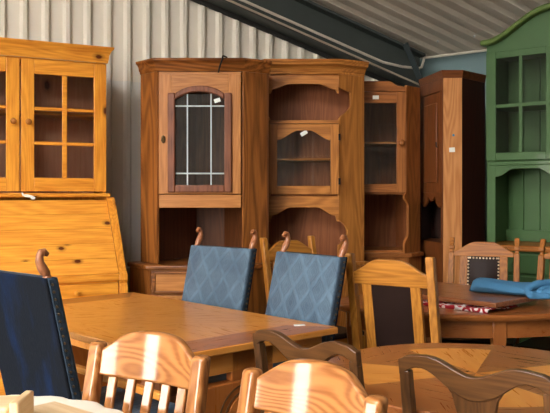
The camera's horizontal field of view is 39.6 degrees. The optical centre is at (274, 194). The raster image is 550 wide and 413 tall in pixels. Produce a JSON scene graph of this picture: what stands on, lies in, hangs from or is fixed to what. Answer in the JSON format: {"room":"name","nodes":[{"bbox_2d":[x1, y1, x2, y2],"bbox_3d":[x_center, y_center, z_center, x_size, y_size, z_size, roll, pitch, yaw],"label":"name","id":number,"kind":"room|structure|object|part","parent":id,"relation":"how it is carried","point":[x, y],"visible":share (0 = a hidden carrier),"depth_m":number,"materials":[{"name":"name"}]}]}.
{"room":"second-hand shop","nodes":[
{"label":"second-hand shop","id":0,"kind":"room"},
{"bbox_2d":[0,0,377,265],"bbox_3d":[-2.775,-1.719,5.440,9.761,4.758,0.040,0,0,-27],"label":"wall","id":1,"kind":"structure","parent":0,"point":[138,30],"depth_m":6.25,"materials":[{"name":"white metal"}]},
{"bbox_2d":[126,266,129,292],"bbox_3d":[-2.819,0.980,5.406,9.620,0.800,0.140,0,0,-27],"label":"trim","id":2,"kind":"structure","parent":1,"relation":"attached to","point":[127,267],"depth_m":6.17,"materials":[{"name":"brown wood"}]},
{"bbox_2d":[190,0,403,86],"bbox_3d":[-2.301,-2.204,5.664,8.286,2.438,0.018,0,0,-27],"label":"trim","id":3,"kind":"structure","parent":1,"relation":"attached to","point":[211,6],"depth_m":6.85,"materials":[{"name":"metal"}]},
{"bbox_2d":[205,0,425,87],"bbox_3d":[-2.258,-2.374,5.581,8.286,2.688,0.170,0,0,-27],"label":"roof beam","id":4,"kind":"structure","parent":1,"relation":"attached to","point":[307,13],"depth_m":7.01,"materials":[{"name":"metal"}]},
{"bbox_2d":[403,42,422,85],"bbox_3d":[1.341,-1.149,7.188,0.343,0.563,0.070,0,0,-27],"label":"trim","id":5,"kind":"structure","parent":4,"relation":"attached to","point":[406,46],"depth_m":7.14,"materials":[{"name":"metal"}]},
{"bbox_2d":[227,0,418,84],"bbox_3d":[-1.742,-2.080,5.735,7.098,2.067,0.017,0,0,-27],"label":"cable","id":6,"kind":"object","parent":1,"relation":"attached to","point":[231,1],"visible":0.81,"depth_m":6.84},
{"bbox_2d":[239,0,486,68],"bbox_3d":[-1.113,-2.171,5.959,8.256,1.933,1.709,0,0,-15],"label":"conduit pipe","id":7,"kind":"object","parent":1,"relation":"attached to","point":[244,1],"visible":0.81,"depth_m":7.01,"materials":[{"name":"grey metal"}]},
{"bbox_2d":[310,0,549,58],"bbox_3d":[1.069,-2.803,1.992,14.866,2.967,9.496,0,0,39],"label":"ceiling","id":8,"kind":"structure","parent":0,"point":[419,23],"depth_m":6.85,"materials":[{"name":"grey metal"}]},
{"bbox_2d":[420,51,540,241],"bbox_3d":[5.555,0.005,4.387,10.497,2.750,0.120,0,0,39],"label":"wall","id":9,"kind":"structure","parent":0,"point":[472,62],"depth_m":7.30,"materials":[{"name":"blue paint"}]},
{"bbox_3d":[0.000,1.430,1.000,28.000,0.100,26.000,0,0,0],"label":"floor","id":10,"kind":"structure","parent":0,"visible":0},
{"bbox_2d":[0,37,127,395],"bbox_3d":[-1.741,0.154,5.239,1.304,2.452,0.737,0,0,-27],"label":"secretary desk","id":11,"kind":"object","parent":10,"relation":"on","point":[53,112],"visible":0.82,"depth_m":5.32,"materials":[{"name":"brown wood"}]},
{"bbox_3d":[-1.598,1.163,4.959,1.180,0.235,0.026,0,0,-27],"label":"drawer","id":12,"kind":"part","parent":11,"relation":"part of","materials":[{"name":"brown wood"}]},
{"bbox_3d":[-2.025,-0.484,5.129,0.593,0.918,0.021,0,0,-27],"label":"door","id":13,"kind":"part","parent":11,"relation":"part of","materials":[{"name":"brown wood"}]},
{"bbox_3d":[-1.786,-0.505,5.213,0.042,0.041,0.051,0,0,-27],"label":"knob","id":14,"kind":"part","parent":11,"relation":"part of","materials":[{"name":"brown wood"}]},
{"bbox_2d":[21,192,34,198],"bbox_3d":[-1.696,0.005,5.251,0.095,0.052,0.004,0,0,-27],"label":"paper slip","id":15,"kind":"object","parent":11,"relation":"hanging from","point":[25,195],"visible":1,"depth_m":5.25,"materials":[{"name":"white paper"}]},
{"bbox_3d":[-1.697,-0.505,5.259,0.042,0.041,0.051,0,0,-27],"label":"knob","id":16,"kind":"part","parent":11,"relation":"part of","materials":[{"name":"brown wood"}]},
{"bbox_2d":[0,110,93,119],"bbox_3d":[-1.831,-0.576,5.408,1.154,0.022,0.238,0,0,-27],"label":"shelf","id":17,"kind":"object","parent":11,"relation":"attached to","point":[38,115],"depth_m":5.50,"materials":[{"name":"brown wood"}]},
{"bbox_3d":[-1.889,-0.484,5.520,1.200,0.942,0.010,0,0,-27],"label":"panel","id":18,"kind":"part","parent":11,"relation":"part of","materials":[{"name":"orange wood"}]},
{"bbox_3d":[-1.813,-1.009,5.375,1.292,0.112,0.356,0,0,-27],"label":"cornice","id":19,"kind":"part","parent":11,"relation":"part of","materials":[{"name":"brown wood"}]},
{"bbox_3d":[-1.606,0.942,4.976,1.180,0.716,0.009,0,0,-27],"label":"frame","id":20,"kind":"part","parent":11,"relation":"part of","materials":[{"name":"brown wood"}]},
{"bbox_3d":[-1.490,-0.484,5.406,0.593,0.918,0.021,0,0,-27],"label":"door","id":21,"kind":"part","parent":11,"relation":"part of","materials":[{"name":"brown wood"}]},
{"bbox_3d":[-1.602,0.560,4.968,1.190,0.045,0.046,0,0,-27],"label":"lid rail","id":22,"kind":"part","parent":11,"relation":"part of","materials":[{"name":"brown wood"}]},
{"bbox_3d":[-1.598,0.674,4.959,1.180,0.152,0.026,0,0,-27],"label":"drawer","id":23,"kind":"part","parent":11,"relation":"part of","materials":[{"name":"brown wood"}]},
{"bbox_3d":[-1.191,0.698,5.533,0.058,1.365,0.680,0,0,-27],"label":"panel","id":24,"kind":"part","parent":11,"relation":"part of","materials":[{"name":"brown wood"}]},
{"bbox_2d":[0,248,174,412],"bbox_3d":[-0.820,0.788,3.195,0.518,1.184,0.678,0,0,41],"label":"upholstered chair","id":25,"kind":"object","parent":10,"relation":"on","point":[36,352],"visible":0.8,"depth_m":2.94,"materials":[{"name":"blue fabric"}]},
{"bbox_3d":[-0.949,0.613,3.047,0.496,0.615,0.158,0,0,41],"label":"backrest","id":26,"kind":"part","parent":25,"relation":"part of","materials":[{"name":"blue fabric"}]},
{"bbox_3d":[-0.777,0.610,2.860,0.012,0.572,0.140,0,0,41],"label":"nail trim","id":27,"kind":"part","parent":25,"relation":"part of","materials":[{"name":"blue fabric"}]},
{"bbox_3d":[-0.744,0.922,3.280,0.504,0.055,0.450,0,0,41],"label":"seat","id":28,"kind":"part","parent":25,"relation":"part of","materials":[{"name":"blue fabric"}]},
{"bbox_2d":[82,331,210,412],"bbox_3d":[-0.511,0.905,2.180,0.468,0.950,0.560,0,0,31],"label":"chair","id":29,"kind":"object","parent":10,"relation":"on","point":[151,357],"visible":0.98,"depth_m":2.38,"materials":[{"name":"brown wood"}]},
{"bbox_3d":[-0.596,0.927,2.440,0.052,0.905,0.133,0,0,31],"label":"post","id":30,"kind":"part","parent":29,"relation":"part of","materials":[{"name":"brown wood"}]},
{"bbox_3d":[-0.386,0.505,2.384,0.372,0.151,0.081,0,0,31],"label":"crest rail","id":31,"kind":"part","parent":29,"relation":"part of","materials":[{"name":"brown wood"}]},
{"bbox_3d":[-0.241,0.927,2.223,0.052,0.905,0.133,0,0,31],"label":"post","id":32,"kind":"part","parent":29,"relation":"part of","materials":[{"name":"brown wood"}]},
{"bbox_2d":[117,227,257,402],"bbox_3d":[-0.497,0.788,4.281,0.518,1.184,0.678,0,0,41],"label":"upholstered chair","id":33,"kind":"object","parent":10,"relation":"on","point":[219,276],"visible":0.48,"depth_m":4.40,"materials":[{"name":"blue fabric"}]},
{"bbox_3d":[-0.561,0.985,4.208,0.484,0.070,0.465,0,0,41],"label":"seat rail","id":34,"kind":"part","parent":33,"relation":"part of","materials":[{"name":"brown wood"}]},
{"bbox_3d":[-0.535,1.200,3.909,0.055,0.360,0.055,0,0,41],"label":"leg","id":35,"kind":"part","parent":33,"relation":"part of","materials":[{"name":"brown wood"}]},
{"bbox_3d":[-0.368,0.613,4.428,0.496,0.615,0.158,0,0,41],"label":"backrest","id":36,"kind":"part","parent":33,"relation":"part of","materials":[{"name":"blue fabric"}]},
{"bbox_3d":[-0.160,0.610,4.282,0.012,0.572,0.140,0,0,41],"label":"nail trim","id":37,"kind":"part","parent":33,"relation":"part of","materials":[{"name":"gold metal"}]},
{"bbox_2d":[127,58,272,314],"bbox_3d":[-0.578,0.198,5.702,0.890,2.364,0.912,0,0,-34],"label":"tall cabinet","id":38,"kind":"object","parent":10,"relation":"on","point":[205,131],"visible":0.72,"depth_m":5.55,"materials":[{"name":"brown wood"}]},
{"bbox_3d":[-0.915,-0.198,5.587,0.020,1.385,0.216,0,0,-42],"label":"panel","id":39,"kind":"part","parent":38,"relation":"part of","materials":[{"name":"brown wood"}]},
{"bbox_3d":[-0.555,0.622,5.417,0.630,0.156,0.014,0,0,0],"label":"drawer moulding","id":40,"kind":"part","parent":38,"relation":"part of","materials":[{"name":"brown wood"}]},
{"bbox_3d":[-0.688,1.002,5.429,0.285,0.575,0.015,0,0,0],"label":"cupboard door","id":41,"kind":"part","parent":38,"relation":"part of","materials":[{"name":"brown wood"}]},
{"bbox_3d":[-0.552,0.623,5.428,0.605,0.135,0.017,0,0,0],"label":"drawer","id":42,"kind":"part","parent":38,"relation":"part of","materials":[{"name":"brown wood"}]},
{"bbox_2d":[127,257,271,269],"bbox_3d":[-0.548,0.515,5.805,1.108,0.035,0.790,0,0,0],"label":"countertop","id":43,"kind":"structure","parent":38,"relation":"on","point":[179,263],"depth_m":5.49,"materials":[{"name":"brown wood"}]},
{"bbox_3d":[-0.540,-0.879,5.514,0.590,0.018,0.020,0,0,0],"label":"rail","id":44,"kind":"part","parent":38,"relation":"part of","materials":[{"name":"brown wood"}]},
{"bbox_3d":[-0.540,0.045,5.506,0.590,0.094,0.012,0,0,0],"label":"niche rail","id":45,"kind":"part","parent":38,"relation":"part of","materials":[{"name":"brown wood"}]},
{"bbox_3d":[-0.540,-0.438,5.499,0.590,0.860,0.022,0,0,0],"label":"door","id":46,"kind":"part","parent":38,"relation":"part of","materials":[{"name":"brown wood"}]},
{"bbox_3d":[-0.540,-0.402,5.480,0.460,0.767,0.028,0,0,0],"label":"carved frame","id":47,"kind":"part","parent":38,"relation":"part of","materials":[{"name":"brown wood"}]},
{"bbox_3d":[-0.547,0.958,5.805,1.070,0.845,0.758,0,0,0],"label":"panel","id":48,"kind":"part","parent":38,"relation":"part of","materials":[{"name":"brown wood"}]},
{"bbox_3d":[-0.524,-0.935,5.565,1.006,0.090,0.217,0,0,0],"label":"cornice","id":49,"kind":"part","parent":38,"relation":"part of","materials":[{"name":"brown wood"}]},
{"bbox_3d":[-0.520,-0.198,5.886,0.950,1.385,0.548,0,0,0],"label":"panel","id":50,"kind":"part","parent":38,"relation":"part of","materials":[{"name":"brown wood"}]},
{"bbox_2d":[218,55,227,72],"bbox_3d":[-0.366,-0.937,5.481,0.040,0.130,0.105,0,0,37],"label":"strap","id":51,"kind":"object","parent":38,"relation":"hanging from","point":[222,55],"visible":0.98,"depth_m":5.44,"materials":[{"name":"black metal"}]},
{"bbox_3d":[-0.143,-0.198,5.568,0.221,1.385,0.020,0,0,-33],"label":"panel","id":52,"kind":"part","parent":38,"relation":"part of","materials":[{"name":"brown wood"}]},
{"bbox_2d":[62,292,337,412],"bbox_3d":[-0.663,1.000,3.902,0.980,0.760,1.770,0,0,-43],"label":"dining table","id":53,"kind":"object","parent":10,"relation":"on","point":[222,334],"visible":0.43,"depth_m":3.57,"materials":[{"name":"brown wood"}]},
{"bbox_3d":[-1.000,0.790,3.589,0.030,0.030,1.670,0,0,-43],"label":"rail","id":54,"kind":"part","parent":53,"relation":"part of","materials":[{"name":"brown wood"}]},
{"bbox_2d":[185,231,348,409],"bbox_3d":[-0.043,0.788,3.769,0.678,1.184,0.518,0,0,-38],"label":"upholstered chair","id":55,"kind":"object","parent":10,"relation":"on","point":[307,287],"visible":0.44,"depth_m":3.85,"materials":[{"name":"blue fabric"}]},
{"bbox_3d":[-0.132,0.922,3.698,0.450,0.055,0.504,0,0,-38],"label":"seat","id":56,"kind":"part","parent":55,"relation":"part of","materials":[{"name":"blue fabric"}]},
{"bbox_3d":[0.111,0.613,3.891,0.158,0.615,0.496,0,0,-38],"label":"backrest","id":57,"kind":"part","parent":55,"relation":"part of","materials":[{"name":"blue fabric"}]},
{"bbox_3d":[0.289,0.610,3.709,0.140,0.572,0.012,0,0,-38],"label":"nail trim","id":58,"kind":"part","parent":55,"relation":"part of","materials":[{"name":"blue metal"}]},
{"bbox_2d":[252,330,364,412],"bbox_3d":[0.254,0.912,2.579,0.446,0.936,0.503,0,0,45],"label":"chair","id":59,"kind":"object","parent":10,"relation":"on","point":[290,349],"visible":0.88,"depth_m":2.41,"materials":[{"name":"brown wood"}]},
{"bbox_3d":[-0.027,0.938,2.585,0.036,0.885,0.100,0,0,45],"label":"post","id":60,"kind":"part","parent":59,"relation":"part of","materials":[{"name":"brown wood"}]},
{"bbox_3d":[0.092,0.497,2.415,0.442,0.106,0.042,0,0,45],"label":"crest rail","id":61,"kind":"part","parent":59,"relation":"part of","materials":[{"name":"brown wood"}]},
{"bbox_3d":[0.265,0.938,2.297,0.036,0.885,0.100,0,0,45],"label":"post","id":62,"kind":"part","parent":59,"relation":"part of","materials":[{"name":"brown wood"}]},
{"bbox_2d":[237,359,387,412],"bbox_3d":[-0.064,0.905,1.789,0.468,0.950,0.560,0,0,44],"label":"chair","id":63,"kind":"object","parent":10,"relation":"on","point":[295,385],"visible":1,"depth_m":1.98,"materials":[{"name":"brown wood"}]},
{"bbox_3d":[-0.091,0.927,2.061,0.052,0.905,0.133,0,0,44],"label":"post","id":64,"kind":"part","parent":63,"relation":"part of","materials":[{"name":"brown wood"}]},
{"bbox_3d":[0.209,0.927,1.774,0.052,0.905,0.133,0,0,44],"label":"post","id":65,"kind":"part","parent":63,"relation":"part of","materials":[{"name":"brown wood"}]},
{"bbox_2d":[260,236,364,348],"bbox_3d":[0.252,0.838,5.191,0.474,1.085,0.566,0,0,-38],"label":"chair","id":66,"kind":"object","parent":10,"relation":"on","point":[267,254],"visible":0.12,"depth_m":5.25,"materials":[{"name":"brown wood"}]},
{"bbox_3d":[-0.042,0.838,5.219,0.044,1.085,0.164,0,0,-38],"label":"post","id":67,"kind":"part","parent":66,"relation":"part of","materials":[{"name":"brown wood"}]},
{"bbox_3d":[0.100,0.385,5.387,0.394,0.130,0.056,0,0,-38],"label":"crest rail","id":68,"kind":"part","parent":66,"relation":"part of","materials":[{"name":"brown wood"}]},
{"bbox_3d":[0.298,0.838,5.482,0.044,1.085,0.164,0,0,-38],"label":"post","id":69,"kind":"part","parent":66,"relation":"part of","materials":[{"name":"brown wood"}]},
{"bbox_3d":[0.303,0.975,5.124,0.432,0.070,0.372,0,0,-38],"label":"seat rail","id":70,"kind":"part","parent":66,"relation":"part of","materials":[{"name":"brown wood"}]},
{"bbox_3d":[0.301,0.922,5.127,0.450,0.035,0.405,0,0,-38],"label":"seat","id":71,"kind":"part","parent":66,"relation":"part of","materials":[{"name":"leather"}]},
{"bbox_2d":[262,59,368,357],"bbox_3d":[0.270,0.170,5.995,0.939,2.420,0.350,0,0,0],"label":"display cabinet","id":72,"kind":"object","parent":10,"relation":"on","point":[316,106],"visible":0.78,"depth_m":5.98,"materials":[{"name":"brown wood"}]},
{"bbox_2d":[277,158,329,161],"bbox_3d":[0.281,-0.277,6.040,0.770,0.018,0.232,0,0,0],"label":"shelf","id":73,"kind":"object","parent":72,"relation":"attached to","point":[278,159],"depth_m":5.93,"materials":[{"name":"brown wood"}]},
{"bbox_3d":[0.222,-0.275,5.873,0.540,0.540,0.022,0,0,0],"label":"door","id":74,"kind":"part","parent":72,"relation":"part of","materials":[{"name":"brown wood"}]},
{"bbox_3d":[0.275,-0.175,6.084,0.855,1.510,0.162,0,0,0],"label":"panel","id":75,"kind":"part","parent":72,"relation":"part of","materials":[{"name":"brown wood"}]},
{"bbox_3d":[0.267,-0.984,5.923,0.933,0.108,0.207,0,0,0],"label":"cornice","id":76,"kind":"part","parent":72,"relation":"part of","materials":[{"name":"brown wood"}]},
{"bbox_2d":[356,261,368,265],"bbox_3d":[0.299,0.535,6.010,0.881,0.030,0.320,0,0,0],"label":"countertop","id":77,"kind":"structure","parent":72,"relation":"on","point":[358,263],"depth_m":5.96,"materials":[{"name":"brown wood"}]},
{"bbox_2d":[345,253,441,349],"bbox_3d":[0.705,0.838,3.981,0.474,1.085,0.566,0,0,33],"label":"chair","id":78,"kind":"object","parent":10,"relation":"on","point":[391,289],"visible":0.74,"depth_m":3.79,"materials":[{"name":"brown wood"}]},
{"bbox_3d":[0.414,0.838,3.930,0.044,1.085,0.164,0,0,33],"label":"post","id":79,"kind":"part","parent":78,"relation":"part of","materials":[{"name":"brown wood"}]},
{"bbox_3d":[0.569,0.385,3.774,0.394,0.130,0.056,0,0,33],"label":"crest rail","id":80,"kind":"part","parent":78,"relation":"part of","materials":[{"name":"brown wood"}]},
{"bbox_3d":[0.599,0.653,3.820,0.210,0.404,0.104,0,0,33],"label":"leather panel","id":81,"kind":"part","parent":78,"relation":"part of","materials":[{"name":"brown leather"}]},
{"bbox_3d":[0.774,0.838,3.695,0.044,1.085,0.164,0,0,33],"label":"post","id":82,"kind":"part","parent":78,"relation":"part of","materials":[{"name":"brown wood"}]},
{"bbox_2d":[364,81,423,270],"bbox_3d":[0.760,0.228,6.418,0.947,2.305,0.604,0,0,0],"label":"display cabinet","id":83,"kind":"object","parent":10,"relation":"on","point":[391,111],"visible":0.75,"depth_m":6.32,"materials":[{"name":"brown wood"}]},
{"bbox_2d":[364,142,395,146],"bbox_3d":[0.760,-0.427,6.465,0.835,0.015,0.432,0,0,0],"label":"shelf","id":84,"kind":"object","parent":83,"relation":"attached to","point":[366,144],"depth_m":6.35,"materials":[{"name":"brown wood"}]},
{"bbox_2d":[364,192,402,193],"bbox_3d":[0.760,-0.015,6.450,0.870,0.020,0.480,0,0,0],"label":"shelf","id":85,"kind":"object","parent":83,"relation":"attached to","point":[364,192],"depth_m":6.21,"materials":[{"name":"brown wood"}]},
{"bbox_2d":[364,246,402,252],"bbox_3d":[0.760,0.460,6.450,0.870,0.020,0.480,0,0,0],"label":"shelf","id":86,"kind":"object","parent":83,"relation":"attached to","point":[367,249],"depth_m":6.31,"materials":[{"name":"brown wood"}]},
{"bbox_3d":[0.765,-0.427,6.193,0.590,0.815,0.022,0,0,0],"label":"door","id":87,"kind":"part","parent":83,"relation":"part of","materials":[{"name":"brown wood"}]},
{"bbox_3d":[0.755,-0.145,6.450,0.900,1.450,0.500,0,0,0],"label":"panel","id":88,"kind":"part","parent":83,"relation":"part of","materials":[{"name":"brown wood"}]},
{"bbox_2d":[364,251,423,256],"bbox_3d":[0.760,0.487,6.445,0.947,0.035,0.550,0,0,0],"label":"countertop","id":89,"kind":"structure","parent":83,"relation":"on","point":[413,254],"depth_m":6.17,"materials":[{"name":"brown wood"}]},
{"bbox_3d":[1.019,-0.420,6.149,0.055,0.053,0.066,0,0,0],"label":"knob","id":90,"kind":"part","parent":83,"relation":"part of","materials":[{"name":"brown wood"}]},
{"bbox_2d":[328,343,549,412],"bbox_3d":[0.700,0.997,2.660,1.090,0.753,1.090,0,0,0],"label":"round table","id":91,"kind":"object","parent":10,"relation":"on","point":[380,365],"visible":0.46,"depth_m":2.71,"materials":[{"name":"brown wood"}]},
{"bbox_2d":[339,295,549,345],"bbox_3d":[1.120,1.005,4.500,1.560,0.750,1.000,0,0,0],"label":"table","id":92,"kind":"object","parent":10,"relation":"on","point":[529,319],"visible":0.36,"depth_m":4.06,"materials":[{"name":"brown wood"}]},
{"bbox_3d":[0.453,1.024,4.455,0.072,0.713,0.060,0,0,0],"label":"leg","id":93,"kind":"part","parent":92,"relation":"part of","materials":[{"name":"brown wood"}]},
{"bbox_2d":[423,299,518,313],"bbox_3d":[0.960,0.617,4.466,0.325,0.025,0.842,0,0,-43],"label":"table runner","id":94,"kind":"object","parent":92,"relation":"on","point":[472,308],"visible":0.25,"depth_m":4.19,"materials":[{"name":"red fabric"}]},
{"bbox_2d":[422,282,540,307],"bbox_3d":[1.096,0.588,4.588,0.602,0.028,0.882,0,0,-43],"label":"board","id":95,"kind":"object","parent":94,"relation":"on","point":[447,292],"visible":0.38,"depth_m":4.32,"materials":[{"name":"brown wood"}]},
{"bbox_2d":[469,277,549,298],"bbox_3d":[1.407,0.517,4.379,0.625,0.110,0.342,0,0,31],"label":"folded fabric","id":96,"kind":"object","parent":95,"relation":"on","point":[538,289],"visible":1,"depth_m":4.34,"materials":[{"name":"blue fabric"}]},
{"bbox_3d":[1.190,1.024,4.072,0.072,0.713,0.060,0,0,0],"label":"leg","id":97,"kind":"part","parent":92,"relation":"part of","materials":[{"name":"brown wood"}]},
{"bbox_2d":[419,70,485,342],"bbox_3d":[1.476,0.200,6.383,0.509,2.360,0.794,0,0,0],"label":"tall cabinet","id":98,"kind":"object","parent":10,"relation":"on","point":[452,102],"visible":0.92,"depth_m":6.08,"materials":[{"name":"brown wood"}]},
{"bbox_3d":[1.272,-0.420,6.249,0.012,0.640,0.267,0,0,-10],"label":"door panel","id":99,"kind":"part","parent":98,"relation":"part of","materials":[{"name":"brown wood"}]},
{"bbox_3d":[1.548,0.230,6.516,0.541,2.300,0.315,0,0,27],"label":"panel","id":100,"kind":"part","parent":98,"relation":"part of","materials":[{"name":"brown wood"}]},
{"bbox_3d":[1.287,-0.270,6.252,0.020,1.300,0.507,0,0,-10],"label":"frame","id":101,"kind":"part","parent":98,"relation":"part of","materials":[{"name":"brown wood"}]},
{"bbox_3d":[1.286,-0.420,6.252,0.085,0.800,0.403,0,0,0],"label":"door","id":102,"kind":"part","parent":98,"relation":"part of","materials":[{"name":"brown wood"}]},
{"bbox_3d":[1.287,0.880,6.252,0.020,1.000,0.507,0,0,-10],"label":"door","id":103,"kind":"part","parent":98,"relation":"part of","materials":[{"name":"brown wood"}]},
{"bbox_2d":[423,238,440,242],"bbox_3d":[1.476,0.390,6.388,0.456,0.020,0.733,0,0,0],"label":"shelf","id":104,"kind":"object","parent":98,"relation":"attached to","point":[425,240],"depth_m":6.38,"materials":[{"name":"brown wood"}]},
{"bbox_3d":[1.395,0.230,6.010,0.150,2.300,0.020,0,0,0],"label":"post","id":105,"kind":"part","parent":98,"relation":"part of","materials":[{"name":"brown wood"}]},
{"bbox_3d":[1.476,-0.950,6.244,0.509,0.060,0.516,0,0,0],"label":"cornice","id":106,"kind":"part","parent":98,"relation":"part of","materials":[{"name":"brown wood"}]},
{"bbox_3d":[1.589,0.230,6.136,0.018,2.300,0.361,0,0,44],"label":"panel","id":107,"kind":"part","parent":98,"relation":"part of","materials":[{"name":"brown wood"}]},
{"bbox_2d":[398,354,549,412],"bbox_3d":[0.676,0.912,2.212,0.446,0.936,0.503,0,0,40],"label":"chair","id":108,"kind":"object","parent":10,"relation":"on","point":[470,394],"visible":1,"depth_m":2.04,"materials":[{"name":"brown wood"}]},
{"bbox_3d":[0.395,0.938,2.194,0.036,0.885,0.100,0,0,40],"label":"post","id":109,"kind":"part","parent":108,"relation":"part of","materials":[{"name":"brown wood"}]},
{"bbox_3d":[0.711,0.938,1.933,0.036,0.885,0.100,0,0,40],"label":"post","id":110,"kind":"part","parent":108,"relation":"part of","materials":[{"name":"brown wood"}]},
{"bbox_2d":[442,237,519,346],"bbox_3d":[1.338,0.835,4.982,0.474,1.090,0.575,0,0,21],"label":"chair","id":111,"kind":"object","parent":10,"relation":"on","point":[477,259],"visible":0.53,"depth_m":5.17,"materials":[{"name":"brown wood"}]},
{"bbox_3d":[1.208,0.835,5.246,0.044,1.090,0.172,0,0,21],"label":"post","id":112,"kind":"part","parent":111,"relation":"part of","materials":[{"name":"brown wood"}]},
{"bbox_3d":[1.308,0.922,4.902,0.450,0.035,0.405,0,0,21],"label":"seat","id":113,"kind":"part","parent":111,"relation":"part of","materials":[{"name":"wood"}]},
{"bbox_3d":[1.406,0.637,5.162,0.210,0.436,0.109,0,0,21],"label":"leather panel","id":114,"kind":"part","parent":111,"relation":"part of","materials":[{"name":"black leather"}]},
{"bbox_3d":[1.401,0.629,5.147,0.211,0.416,0.090,0,0,21],"label":"nail trim","id":115,"kind":"part","parent":111,"relation":"part of","materials":[{"name":"silver metal"}]},
{"bbox_3d":[1.425,0.369,5.212,0.394,0.098,0.050,0,0,21],"label":"crest rail","id":116,"kind":"part","parent":111,"relation":"part of","materials":[{"name":"brown wood"}]},
{"bbox_3d":[1.611,0.835,5.094,0.044,1.090,0.172,0,0,21],"label":"post","id":117,"kind":"part","parent":111,"relation":"part of","materials":[{"name":"brown wood"}]},
{"bbox_2d":[480,3,549,342],"bbox_3d":[2.137,-0.041,5.678,1.170,2.742,0.569,0,0,39],"label":"dresser","id":118,"kind":"object","parent":10,"relation":"on","point":[514,157],"visible":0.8,"depth_m":6.01,"materials":[{"name":"paint"}]},
{"bbox_3d":[1.786,-0.367,6.098,0.025,1.475,0.358,0,0,39],"label":"panel","id":119,"kind":"part","parent":118,"relation":"part of","materials":[{"name":"green paint"}]},
{"bbox_3d":[2.090,-1.284,5.620,1.170,0.257,0.160,0,0,39],"label":"crest moulding","id":120,"kind":"part","parent":118,"relation":"part of","materials":[{"name":"green wood"}]},
{"bbox_3d":[1.856,-0.683,5.769,0.544,0.836,0.019,0,0,39],"label":"door","id":121,"kind":"part","parent":118,"relation":"part of","materials":[{"name":"green paint"}]},
{"bbox_3d":[2.084,-1.238,5.612,1.100,0.269,0.022,0,0,39],"label":"crest panel","id":122,"kind":"part","parent":118,"relation":"part of","materials":[{"name":"green paint"}]},
{"bbox_3d":[2.082,-0.242,5.610,1.060,0.035,0.028,0,0,39],"label":"waist rail","id":123,"kind":"part","parent":118,"relation":"part of","materials":[{"name":"green paint"}]},
{"bbox_2d":[496,105,545,112],"bbox_3d":[2.198,-0.680,5.753,1.050,0.020,0.334,0,0,39],"label":"shelf","id":124,"kind":"object","parent":118,"relation":"attached to","point":[534,108],"depth_m":5.99,"materials":[{"name":"green paint"}]},
{"bbox_2d":[496,241,549,252],"bbox_3d":[2.143,0.394,5.686,1.160,0.043,0.550,0,0,39],"label":"countertop","id":125,"kind":"structure","parent":118,"relation":"on","point":[525,246],"depth_m":5.65,"materials":[{"name":"wood"}]},
{"bbox_2d":[502,159,549,160],"bbox_3d":[2.198,-0.270,5.753,1.050,0.020,0.334,0,0,39],"label":"shelf","id":126,"kind":"object","parent":118,"relation":"attached to","point":[536,159],"depth_m":5.75,"materials":[{"name":"green paint"}]},
{"bbox_3d":[1.785,0.507,5.661,0.495,0.145,0.017,0,0,39],"label":"drawer","id":127,"kind":"part","parent":118,"relation":"part of","materials":[{"name":"green paint"}]},
{"bbox_3d":[1.785,0.940,5.661,0.495,0.680,0.017,0,0,39],"label":"door","id":128,"kind":"part","parent":118,"relation":"part of","materials":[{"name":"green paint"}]},
{"bbox_3d":[2.308,-0.367,5.890,1.046,1.475,0.016,0,0,39],"label":"panel","id":129,"kind":"part","parent":118,"relation":"part of","materials":[{"name":"green paint"}]},
{"bbox_2d":[513,239,549,350],"bbox_3d":[1.779,0.835,4.692,0.474,1.090,0.575,0,0,37],"label":"chair","id":130,"kind":"object","parent":10,"relation":"on","point":[540,343],"visible":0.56,"depth_m":4.85,"materials":[{"name":"brown wood"}]},
{"bbox_3d":[1.728,0.922,4.624,0.450,0.035,0.405,0,0,37],"label":"seat","id":131,"kind":"part","parent":130,"relation":"part of","materials":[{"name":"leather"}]},
{"bbox_3d":[1.728,0.835,4.982,0.044,1.090,0.172,0,0,37],"label":"post","id":132,"kind":"part","parent":130,"relation":"part of","materials":[{"name":"brown wood"}]},
{"bbox_3d":[1.927,0.369,4.889,0.394,0.098,0.050,0,0,37],"label":"crest rail","id":133,"kind":"part","parent":130,"relation":"part of","materials":[{"name":"brown wood"}]},
{"bbox_3d":[-0.800,1.010,1.980,0.840,0.740,0.840,0,0,0],"label":"side table","id":134,"kind":"object","parent":10,"relation":"on","visible":0},
{"bbox_2d":[5,395,122,412],"bbox_3d":[-0.799,0.705,1.981,0.937,0.164,0.937,0,0,0],"label":"tablecloth","id":135,"kind":"object","parent":134,"relation":"on","point":[94,407],"visible":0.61,"depth_m":2.28,"materials":[{"name":"beige fabric"}]},
{"bbox_2d":[0,390,33,412],"bbox_3d":[-0.767,0.565,1.938,0.275,0.108,0.125,0,0,0],"label":"wooden crate","id":136,"kind":"object","parent":135,"relation":"on","point":[23,403],"visible":1,"depth_m":1.93,"materials":[{"name":"beige wood"}]},
{"bbox_2d":[34,401,91,412],"bbox_3d":[-0.552,0.597,2.014,0.260,0.043,0.110,0,0,40],"label":"wooden box","id":137,"kind":"object","parent":135,"relation":"on","point":[51,407],"visible":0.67,"depth_m":2.05,"materials":[{"name":"brown wood"}]}
]}

